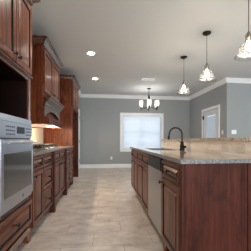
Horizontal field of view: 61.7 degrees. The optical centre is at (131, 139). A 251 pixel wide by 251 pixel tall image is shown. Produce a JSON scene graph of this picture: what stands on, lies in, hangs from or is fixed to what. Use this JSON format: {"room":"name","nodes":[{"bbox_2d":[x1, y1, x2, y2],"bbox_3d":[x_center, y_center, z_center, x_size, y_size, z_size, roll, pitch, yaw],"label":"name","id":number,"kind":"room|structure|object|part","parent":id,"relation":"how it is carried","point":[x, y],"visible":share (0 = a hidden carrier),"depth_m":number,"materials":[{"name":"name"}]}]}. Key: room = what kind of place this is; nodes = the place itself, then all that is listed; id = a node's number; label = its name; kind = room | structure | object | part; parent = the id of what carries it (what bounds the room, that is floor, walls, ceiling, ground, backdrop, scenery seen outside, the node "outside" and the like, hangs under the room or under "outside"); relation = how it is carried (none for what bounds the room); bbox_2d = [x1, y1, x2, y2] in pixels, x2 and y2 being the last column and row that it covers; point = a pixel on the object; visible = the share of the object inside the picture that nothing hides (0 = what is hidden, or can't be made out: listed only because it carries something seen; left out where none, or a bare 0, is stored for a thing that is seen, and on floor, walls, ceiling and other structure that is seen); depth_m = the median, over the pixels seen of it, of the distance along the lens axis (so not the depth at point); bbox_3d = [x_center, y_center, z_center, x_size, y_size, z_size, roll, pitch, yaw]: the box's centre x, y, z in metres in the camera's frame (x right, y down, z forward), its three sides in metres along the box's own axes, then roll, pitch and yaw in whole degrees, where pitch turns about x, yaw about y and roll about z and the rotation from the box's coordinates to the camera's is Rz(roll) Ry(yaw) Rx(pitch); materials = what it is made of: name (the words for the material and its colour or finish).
{"room":"kitchen","nodes":[
{"label":"kitchen","id":0,"kind":"room"},
{"bbox_2d":[15,168,163,250],"bbox_3d":[2.231,1.100,2.530,8.230,0.100,11.750,0,0,-7],"label":"floor","id":1,"kind":"structure","parent":0,"point":[101,210],"depth_m":2.74,"materials":[{"name":"tile"}]},
{"bbox_2d":[0,0,40,250],"bbox_3d":[-1.293,-0.230,1.747,0.736,2.560,0.971,0,0,-7],"label":"tall cabinet","id":2,"kind":"object","parent":1,"relation":"on","point":[15,15],"visible":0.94,"depth_m":1.93,"materials":[{"name":"brown wood"}]},
{"bbox_3d":[-0.970,-1.012,1.589,0.021,0.695,0.395,0,0,-7],"label":"door","id":3,"kind":"part","parent":2,"relation":"part of","materials":[{"name":"brown wood"}]},
{"bbox_3d":[-0.995,0.726,1.785,0.021,0.238,0.791,0,0,-7],"label":"drawer","id":4,"kind":"part","parent":2,"relation":"part of","materials":[{"name":"brown wood"}]},
{"bbox_3d":[-0.991,-0.644,1.786,0.026,0.028,0.811,0,0,-7],"label":"light rail","id":5,"kind":"part","parent":2,"relation":"part of","materials":[{"name":"brown wood"}]},
{"bbox_2d":[0,113,36,220],"bbox_3d":[-1.237,0.201,1.764,0.636,0.797,0.730,0,0,-7],"label":"wall oven","id":6,"kind":"object","parent":2,"relation":"in","point":[16,151],"visible":1,"depth_m":1.74,"materials":[{"name":"silver metal"}]},
{"bbox_3d":[-1.000,-0.172,1.823,0.019,0.052,0.672,0,0,-7],"label":"trim","id":7,"kind":"part","parent":6,"relation":"part of","materials":[{"name":"silver metal"}]},
{"bbox_3d":[-0.997,-0.080,1.824,0.025,0.130,0.672,0,0,-7],"label":"control panel","id":8,"kind":"part","parent":6,"relation":"part of","materials":[{"name":"silver metal"}]},
{"bbox_3d":[-0.999,0.543,1.823,0.021,0.024,0.672,0,0,-7],"label":"trim","id":9,"kind":"part","parent":6,"relation":"part of","materials":[{"name":"silver metal"}]},
{"bbox_3d":[-1.021,-1.012,1.984,0.021,0.695,0.390,0,0,-7],"label":"door","id":10,"kind":"part","parent":2,"relation":"part of","materials":[{"name":"brown wood"}]},
{"bbox_3d":[-1.293,-1.458,1.747,0.736,0.105,0.971,0,0,-7],"label":"crown molding","id":11,"kind":"part","parent":2,"relation":"part of","materials":[{"name":"brown wood"}]},
{"bbox_2d":[30,154,42,230],"bbox_3d":[-1.381,0.609,2.346,0.714,0.883,0.394,0,0,-7],"label":"base cabinet","id":12,"kind":"object","parent":1,"relation":"on","point":[36,196],"visible":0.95,"depth_m":2.36,"materials":[{"name":"brown wood"}]},
{"bbox_3d":[-1.073,0.260,2.389,0.021,0.150,0.376,0,0,-7],"label":"drawer","id":13,"kind":"part","parent":12,"relation":"part of","materials":[{"name":"brown wood"}]},
{"bbox_2d":[42,152,51,216],"bbox_3d":[-1.437,0.609,2.767,0.712,0.883,0.454,0,0,-7],"label":"base cabinet","id":14,"kind":"object","parent":1,"relation":"on","point":[47,157],"visible":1,"depth_m":2.77,"materials":[{"name":"brown wood"}]},
{"bbox_3d":[-1.126,0.485,2.804,0.021,0.270,0.436,0,0,-7],"label":"drawer","id":15,"kind":"part","parent":14,"relation":"part of","materials":[{"name":"brown wood"}]},
{"bbox_3d":[-1.126,0.780,2.804,0.021,0.290,0.436,0,0,-7],"label":"drawer","id":16,"kind":"part","parent":14,"relation":"part of","materials":[{"name":"brown wood"}]},
{"bbox_3d":[-1.126,0.260,2.804,0.021,0.150,0.436,0,0,-7],"label":"drawer","id":17,"kind":"part","parent":14,"relation":"part of","materials":[{"name":"brown wood"}]},
{"bbox_2d":[49,149,66,212],"bbox_3d":[-1.530,0.609,3.502,0.714,0.883,1.024,0,0,-7],"label":"base cabinet","id":18,"kind":"object","parent":1,"relation":"on","point":[59,158],"visible":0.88,"depth_m":3.42,"materials":[{"name":"brown wood"}]},
{"bbox_3d":[-1.161,0.609,3.067,0.080,0.883,0.065,0,0,-7],"label":"post","id":19,"kind":"part","parent":18,"relation":"part of","materials":[{"name":"brown wood"}]},
{"bbox_2d":[33,146,73,155],"bbox_3d":[-1.540,0.151,3.534,0.683,0.030,2.792,0,0,-7],"label":"countertop","id":20,"kind":"structure","parent":18,"relation":"on","point":[35,151],"depth_m":3.01,"materials":[{"name":"stone"}]},
{"bbox_2d":[33,144,57,148],"bbox_3d":[-1.549,0.102,3.501,0.520,0.068,0.860,0,0,-7],"label":"gas cooktop","id":21,"kind":"object","parent":20,"relation":"in","point":[35,146],"visible":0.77,"depth_m":3.23,"materials":[{"name":"black metal"}]},
{"bbox_3d":[-1.193,0.260,3.325,0.021,0.150,0.429,0,0,-7],"label":"drawer","id":22,"kind":"part","parent":18,"relation":"part of","materials":[{"name":"brown wood"}]},
{"bbox_3d":[-1.193,0.637,3.325,0.021,0.575,0.429,0,0,-7],"label":"door","id":23,"kind":"part","parent":18,"relation":"part of","materials":[{"name":"brown wood"}]},
{"bbox_3d":[-1.249,0.260,3.757,0.021,0.150,0.429,0,0,-7],"label":"drawer","id":24,"kind":"part","parent":18,"relation":"part of","materials":[{"name":"brown wood"}]},
{"bbox_3d":[-1.249,0.637,3.757,0.021,0.575,0.429,0,0,-7],"label":"door","id":25,"kind":"part","parent":18,"relation":"part of","materials":[{"name":"brown wood"}]},
{"bbox_3d":[-1.283,0.609,4.016,0.080,0.883,0.065,0,0,-7],"label":"post","id":26,"kind":"part","parent":18,"relation":"part of","materials":[{"name":"brown wood"}]},
{"bbox_2d":[43,74,80,184],"bbox_3d":[-1.767,-0.234,5.429,0.736,2.567,1.176,0,0,-7],"label":"enclosure","id":27,"kind":"object","parent":1,"relation":"on","point":[69,86],"visible":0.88,"depth_m":4.95,"materials":[{"name":"brown wood"}]},
{"bbox_3d":[-1.767,-1.464,5.429,0.736,0.105,1.176,0,0,-7],"label":"crown molding","id":28,"kind":"part","parent":27,"relation":"part of","materials":[{"name":"brown wood"}]},
{"bbox_3d":[-1.443,-1.075,5.265,0.021,0.590,0.452,0,0,-7],"label":"door","id":29,"kind":"part","parent":27,"relation":"part of","materials":[{"name":"brown wood"}]},
{"bbox_3d":[-1.874,-0.185,5.960,0.658,2.470,0.040,0,0,-7],"label":"panel","id":30,"kind":"part","parent":27,"relation":"part of","materials":[{"name":"brown wood"}]},
{"bbox_3d":[-1.501,-1.075,5.719,0.021,0.590,0.452,0,0,-7],"label":"door","id":31,"kind":"part","parent":27,"relation":"part of","materials":[{"name":"brown wood"}]},
{"bbox_2d":[60,148,72,194],"bbox_3d":[-1.655,0.609,4.465,0.712,0.883,0.917,0,0,-7],"label":"base cabinet","id":32,"kind":"object","parent":1,"relation":"on","point":[69,150],"visible":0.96,"depth_m":4.48,"materials":[{"name":"brown wood"}]},
{"bbox_3d":[-1.316,0.780,4.282,0.021,0.290,0.443,0,0,-7],"label":"drawer","id":33,"kind":"part","parent":32,"relation":"part of","materials":[{"name":"brown wood"}]},
{"bbox_3d":[-1.316,0.485,4.282,0.021,0.270,0.443,0,0,-7],"label":"drawer","id":34,"kind":"part","parent":32,"relation":"part of","materials":[{"name":"brown wood"}]},
{"bbox_3d":[-1.374,0.780,4.728,0.021,0.290,0.442,0,0,-7],"label":"drawer","id":35,"kind":"part","parent":32,"relation":"part of","materials":[{"name":"brown wood"}]},
{"bbox_3d":[-1.374,0.485,4.728,0.021,0.270,0.442,0,0,-7],"label":"drawer","id":36,"kind":"part","parent":32,"relation":"part of","materials":[{"name":"brown wood"}]},
{"bbox_2d":[131,149,137,193],"bbox_3d":[0.305,0.609,3.964,0.619,0.883,0.784,0,0,-7],"label":"base cabinet","id":37,"kind":"object","parent":1,"relation":"on","point":[134,160],"visible":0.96,"depth_m":3.88,"materials":[{"name":"brown wood"}]},
{"bbox_3d":[0.019,0.641,4.121,0.021,0.577,0.377,0,0,-7],"label":"door","id":38,"kind":"part","parent":37,"relation":"part of","materials":[{"name":"brown wood"}]},
{"bbox_3d":[0.044,0.263,3.928,0.021,0.150,0.766,0,0,-7],"label":"drawer","id":39,"kind":"part","parent":37,"relation":"part of","materials":[{"name":"brown wood"}]},
{"bbox_3d":[0.068,0.641,3.738,0.021,0.577,0.383,0,0,-7],"label":"door","id":40,"kind":"part","parent":37,"relation":"part of","materials":[{"name":"brown wood"}]},
{"bbox_2d":[137,151,149,212],"bbox_3d":[0.415,0.609,3.116,0.619,0.883,0.925,0,0,-7],"label":"base cabinet","id":41,"kind":"object","parent":1,"relation":"on","point":[142,163],"visible":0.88,"depth_m":3.02,"materials":[{"name":"brown wood"}]},
{"bbox_3d":[0.123,0.263,3.311,0.021,0.150,0.451,0,0,-7],"label":"drawer","id":42,"kind":"part","parent":41,"relation":"part of","materials":[{"name":"brown wood"}]},
{"bbox_3d":[0.123,0.641,3.311,0.021,0.577,0.451,0,0,-7],"label":"door","id":43,"kind":"part","parent":41,"relation":"part of","materials":[{"name":"brown wood"}]},
{"bbox_3d":[0.181,0.641,2.858,0.021,0.577,0.450,0,0,-7],"label":"door","id":44,"kind":"part","parent":41,"relation":"part of","materials":[{"name":"brown wood"}]},
{"bbox_3d":[0.181,0.263,2.858,0.021,0.150,0.450,0,0,-7],"label":"drawer","id":45,"kind":"part","parent":41,"relation":"part of","materials":[{"name":"brown wood"}]},
{"bbox_2d":[130,146,250,163],"bbox_3d":[0.451,0.151,2.942,0.608,0.030,2.930,0,0,-7],"label":"countertop","id":46,"kind":"structure","parent":41,"relation":"on","point":[171,154],"depth_m":1.73,"materials":[{"name":"stone"}]},
{"bbox_2d":[167,127,185,149],"bbox_3d":[0.609,-0.022,2.861,0.262,0.314,0.072,0,0,-7],"label":"faucet","id":47,"kind":"object","parent":46,"relation":"on","point":[182,146],"visible":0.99,"depth_m":2.85,"materials":[{"name":"black metal"}]},
{"bbox_3d":[0.593,-0.074,2.859,0.207,0.209,0.023,0,0,-7],"label":"spout","id":48,"kind":"part","parent":47,"relation":"part of","materials":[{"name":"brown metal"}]},
{"bbox_2d":[148,154,162,234],"bbox_3d":[0.517,0.613,2.355,0.569,0.875,0.596,0,0,-7],"label":"dishwasher","id":49,"kind":"object","parent":1,"relation":"on","point":[154,167],"visible":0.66,"depth_m":2.26,"materials":[{"name":"silver metal"}]},
{"bbox_3d":[0.250,0.242,2.321,0.029,0.120,0.596,0,0,-7],"label":"control panel","id":50,"kind":"part","parent":49,"relation":"part of","materials":[{"name":"black glass"}]},
{"bbox_2d":[158,159,250,250],"bbox_3d":[0.586,0.609,1.779,0.619,0.883,0.550,0,0,-7],"label":"base cabinet","id":51,"kind":"object","parent":1,"relation":"on","point":[205,207],"visible":0.87,"depth_m":1.52,"materials":[{"name":"brown wood"}]},
{"bbox_3d":[0.321,0.263,1.773,0.021,0.150,0.475,0,0,-7],"label":"drawer","id":52,"kind":"part","parent":51,"relation":"part of","materials":[{"name":"brown wood"}]},
{"bbox_3d":[0.321,0.641,1.773,0.021,0.577,0.475,0,0,-7],"label":"door","id":53,"kind":"part","parent":51,"relation":"part of","materials":[{"name":"brown wood"}]},
{"bbox_3d":[0.609,0.609,1.517,0.476,0.883,0.016,0,0,-7],"label":"panel","id":54,"kind":"part","parent":51,"relation":"part of","materials":[{"name":"brown wood"}]},
{"bbox_3d":[0.887,0.609,1.551,0.081,0.883,0.020,0,0,-7],"label":"corner post","id":55,"kind":"part","parent":51,"relation":"part of","materials":[{"name":"brown wood"}]},
{"bbox_2d":[163,141,250,156],"bbox_3d":[0.840,0.531,2.830,0.132,1.038,2.600,0,0,-7],"label":"wall","id":56,"kind":"structure","parent":1,"relation":"on","point":[203,146],"depth_m":2.20,"materials":[{"name":"beige tile"}]},
{"bbox_2d":[161,137,250,140],"bbox_3d":[0.975,-0.005,2.837,0.462,0.030,2.700,0,0,-7],"label":"countertop","id":57,"kind":"structure","parent":56,"relation":"on","point":[243,138],"depth_m":2.15,"materials":[{"name":"stone"}]},
{"bbox_2d":[236,144,244,152],"bbox_3d":[0.907,0.070,1.760,0.007,0.072,0.114,0,0,-7],"label":"wall outlet","id":58,"kind":"object","parent":56,"relation":"attached to","point":[240,148],"visible":1,"depth_m":1.75,"materials":[{"name":"beige plastic"}]},
{"bbox_2d":[80,97,189,164],"bbox_3d":[0.167,-0.320,8.113,4.540,2.740,0.150,0,0,-7],"label":"wall","id":59,"kind":"structure","parent":0,"point":[99,117],"depth_m":7.92,"materials":[{"name":"grey paint"}]},
{"bbox_2d":[80,164,130,167],"bbox_3d":[0.245,0.979,7.508,4.240,0.142,1.070,0,0,-7],"label":"baseboard","id":60,"kind":"structure","parent":59,"relation":"attached to","point":[83,165],"depth_m":7.88,"materials":[{"name":"white paint"}]},
{"bbox_2d":[120,113,163,151],"bbox_3d":[0.377,-0.295,8.128,1.690,1.480,0.172,0,0,-7],"label":"window","id":61,"kind":"structure","parent":59,"relation":"in","point":[121,114],"depth_m":8.01,"materials":[{"name":"white paint"}]},
{"bbox_2d":[123,115,160,148],"bbox_3d":[0.381,-0.297,8.098,1.492,1.283,0.050,0,0,-7],"label":"window blind","id":62,"kind":"object","parent":61,"relation":"attached to","point":[138,131],"visible":0.84,"depth_m":8.10,"materials":[{"name":"fabric"}]},
{"bbox_3d":[0.381,-0.914,8.098,1.492,0.049,0.050,0,0,-7],"label":"head rail","id":63,"kind":"part","parent":62,"relation":"part of","materials":[{"name":"white paint"}]},
{"bbox_2d":[31,0,250,96],"bbox_3d":[2.231,-1.740,2.530,8.230,0.100,11.750,0,0,-7],"label":"ceiling","id":64,"kind":"structure","parent":0,"point":[132,41],"depth_m":3.64,"materials":[{"name":"grey paint"}]},
{"bbox_2d":[86,51,95,54],"bbox_3d":[-0.797,-1.684,4.082,0.196,0.012,0.196,0,0,-7],"label":"recessed light","id":65,"kind":"object","parent":64,"relation":"in","point":[87,52],"visible":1,"depth_m":4.08,"materials":[{"name":"white paint"}]},
{"bbox_2d":[141,78,154,80],"bbox_3d":[0.446,-1.685,5.865,0.360,0.010,0.200,0,0,-7],"label":"ceiling vent","id":66,"kind":"object","parent":64,"relation":"in","point":[142,79],"visible":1,"depth_m":5.86,"materials":[{"name":"white paint"}]},
{"bbox_2d":[139,88,158,110],"bbox_3d":[0.556,-1.335,6.887,0.704,0.710,0.731,0,0,-7],"label":"chandelier","id":67,"kind":"object","parent":64,"relation":"hanging from","point":[148,101],"visible":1,"depth_m":6.83,"materials":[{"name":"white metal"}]},
{"bbox_2d":[176,56,189,94],"bbox_3d":[1.054,-1.311,4.269,0.300,0.758,0.300,0,0,-7],"label":"pendant light","id":68,"kind":"object","parent":64,"relation":"hanging from","point":[181,57],"visible":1,"depth_m":4.25,"materials":[{"name":"white glass"}]},
{"bbox_2d":[197,31,216,80],"bbox_3d":[1.178,-1.311,3.307,0.300,0.758,0.300,0,0,-7],"label":"pendant light","id":69,"kind":"object","parent":64,"relation":"hanging from","point":[205,33],"visible":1,"depth_m":3.29,"materials":[{"name":"beige glass"}]},
{"bbox_2d":[234,0,250,60],"bbox_3d":[1.302,-1.311,2.345,0.300,0.758,0.300,0,0,-7],"label":"pendant light","id":70,"kind":"object","parent":64,"relation":"hanging from","point":[248,44],"visible":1,"depth_m":2.33,"materials":[{"name":"beige glass"}]},
{"bbox_3d":[1.302,-1.055,2.345,0.066,0.120,0.065,0,0,-7],"label":"bulb","id":71,"kind":"part","parent":70,"relation":"part of","materials":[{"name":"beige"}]},
{"bbox_3d":[1.302,-1.425,2.345,0.007,0.450,0.007,0,0,15],"label":"cord","id":72,"kind":"part","parent":70,"relation":"part of","materials":[{"name":"black metal"}]},
{"bbox_2d":[190,84,223,137],"bbox_3d":[2.507,-0.320,7.123,0.150,2.740,2.410,0,0,-7],"label":"wall","id":73,"kind":"structure","parent":0,"point":[215,96],"depth_m":7.15,"materials":[{"name":"grey paint"}]},
{"bbox_2d":[78,78,250,99],"bbox_3d":[2.231,-1.632,2.530,7.930,0.114,11.450,0,0,-7],"label":"trim","id":74,"kind":"structure","parent":73,"relation":"attached to","point":[225,80],"depth_m":7.78,"materials":[{"name":"white paint"}]},
{"bbox_2d":[202,104,219,137],"bbox_3d":[2.485,0.004,6.671,0.121,2.089,1.140,0,0,-7],"label":"door","id":75,"kind":"structure","parent":73,"relation":"in","point":[216,112],"depth_m":6.50,"materials":[{"name":"white paint"}]},
{"bbox_2d":[207,115,214,137],"bbox_3d":[2.535,0.010,6.678,0.006,1.560,0.552,0,0,-7],"label":"door blind","id":76,"kind":"object","parent":75,"relation":"attached to","point":[211,119],"visible":0.3,"depth_m":6.69,"materials":[{"name":"fabric"}]},
{"bbox_2d":[224,83,250,137],"bbox_3d":[4.173,-0.320,6.046,3.180,2.740,0.150,0,0,-7],"label":"wall","id":77,"kind":"structure","parent":0,"point":[237,96],"depth_m":5.82,"materials":[{"name":"grey paint"}]},
{"bbox_3d":[-1.889,-0.320,6.890,0.150,2.740,1.750,0,0,-7],"label":"wall","id":78,"kind":"structure","parent":0,"visible":0},
{"bbox_2d":[78,109,79,169],"bbox_3d":[-1.830,-0.013,7.110,0.021,2.124,1.040,0,0,-7],"label":"door","id":79,"kind":"structure","parent":78,"relation":"in","point":[78,109],"depth_m":7.27,"materials":[{"name":"white paint"}]},
{"bbox_3d":[-1.665,-0.320,1.147,0.150,2.740,9.700,0,0,-7],"label":"wall","id":80,"kind":"structure","parent":0,"visible":0},
{"bbox_2d":[31,128,42,143],"bbox_3d":[-1.885,-0.343,3.491,0.009,1.015,2.791,0,0,-7],"label":"tile backsplash","id":81,"kind":"structure","parent":80,"relation":"attached to","point":[37,133],"depth_m":4.45,"materials":[{"name":"beige tile"}]},
{"bbox_2d":[30,35,63,127],"bbox_3d":[-1.574,-0.868,3.579,0.626,1.265,1.196,0,0,-7],"label":"range hood","id":82,"kind":"object","parent":80,"relation":"attached to","point":[45,107],"visible":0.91,"depth_m":3.11,"materials":[{"name":"brown wood"}]},
{"bbox_3d":[-1.565,-0.507,3.066,0.514,0.315,0.020,0,0,-7],"label":"panel","id":83,"kind":"part","parent":82,"relation":"part of","materials":[{"name":"brown wood"}]},
{"bbox_3d":[-1.591,-1.448,3.576,0.591,0.105,1.196,0,0,-7],"label":"crown molding","id":84,"kind":"part","parent":82,"relation":"part of","materials":[{"name":"brown wood"}]},
{"bbox_3d":[-1.333,-1.040,3.356,0.021,0.640,0.497,0,0,-7],"label":"door","id":85,"kind":"part","parent":82,"relation":"part of","materials":[{"name":"brown wood"}]},
{"bbox_3d":[-1.411,-0.450,3.599,0.020,0.200,1.000,0,0,-7],"label":"recess panel","id":86,"kind":"part","parent":82,"relation":"part of","materials":[{"name":"brown wood"}]},
{"bbox_3d":[-1.397,-1.040,3.855,0.021,0.640,0.497,0,0,-7],"label":"door","id":87,"kind":"part","parent":82,"relation":"part of","materials":[{"name":"brown wood"}]}
]}

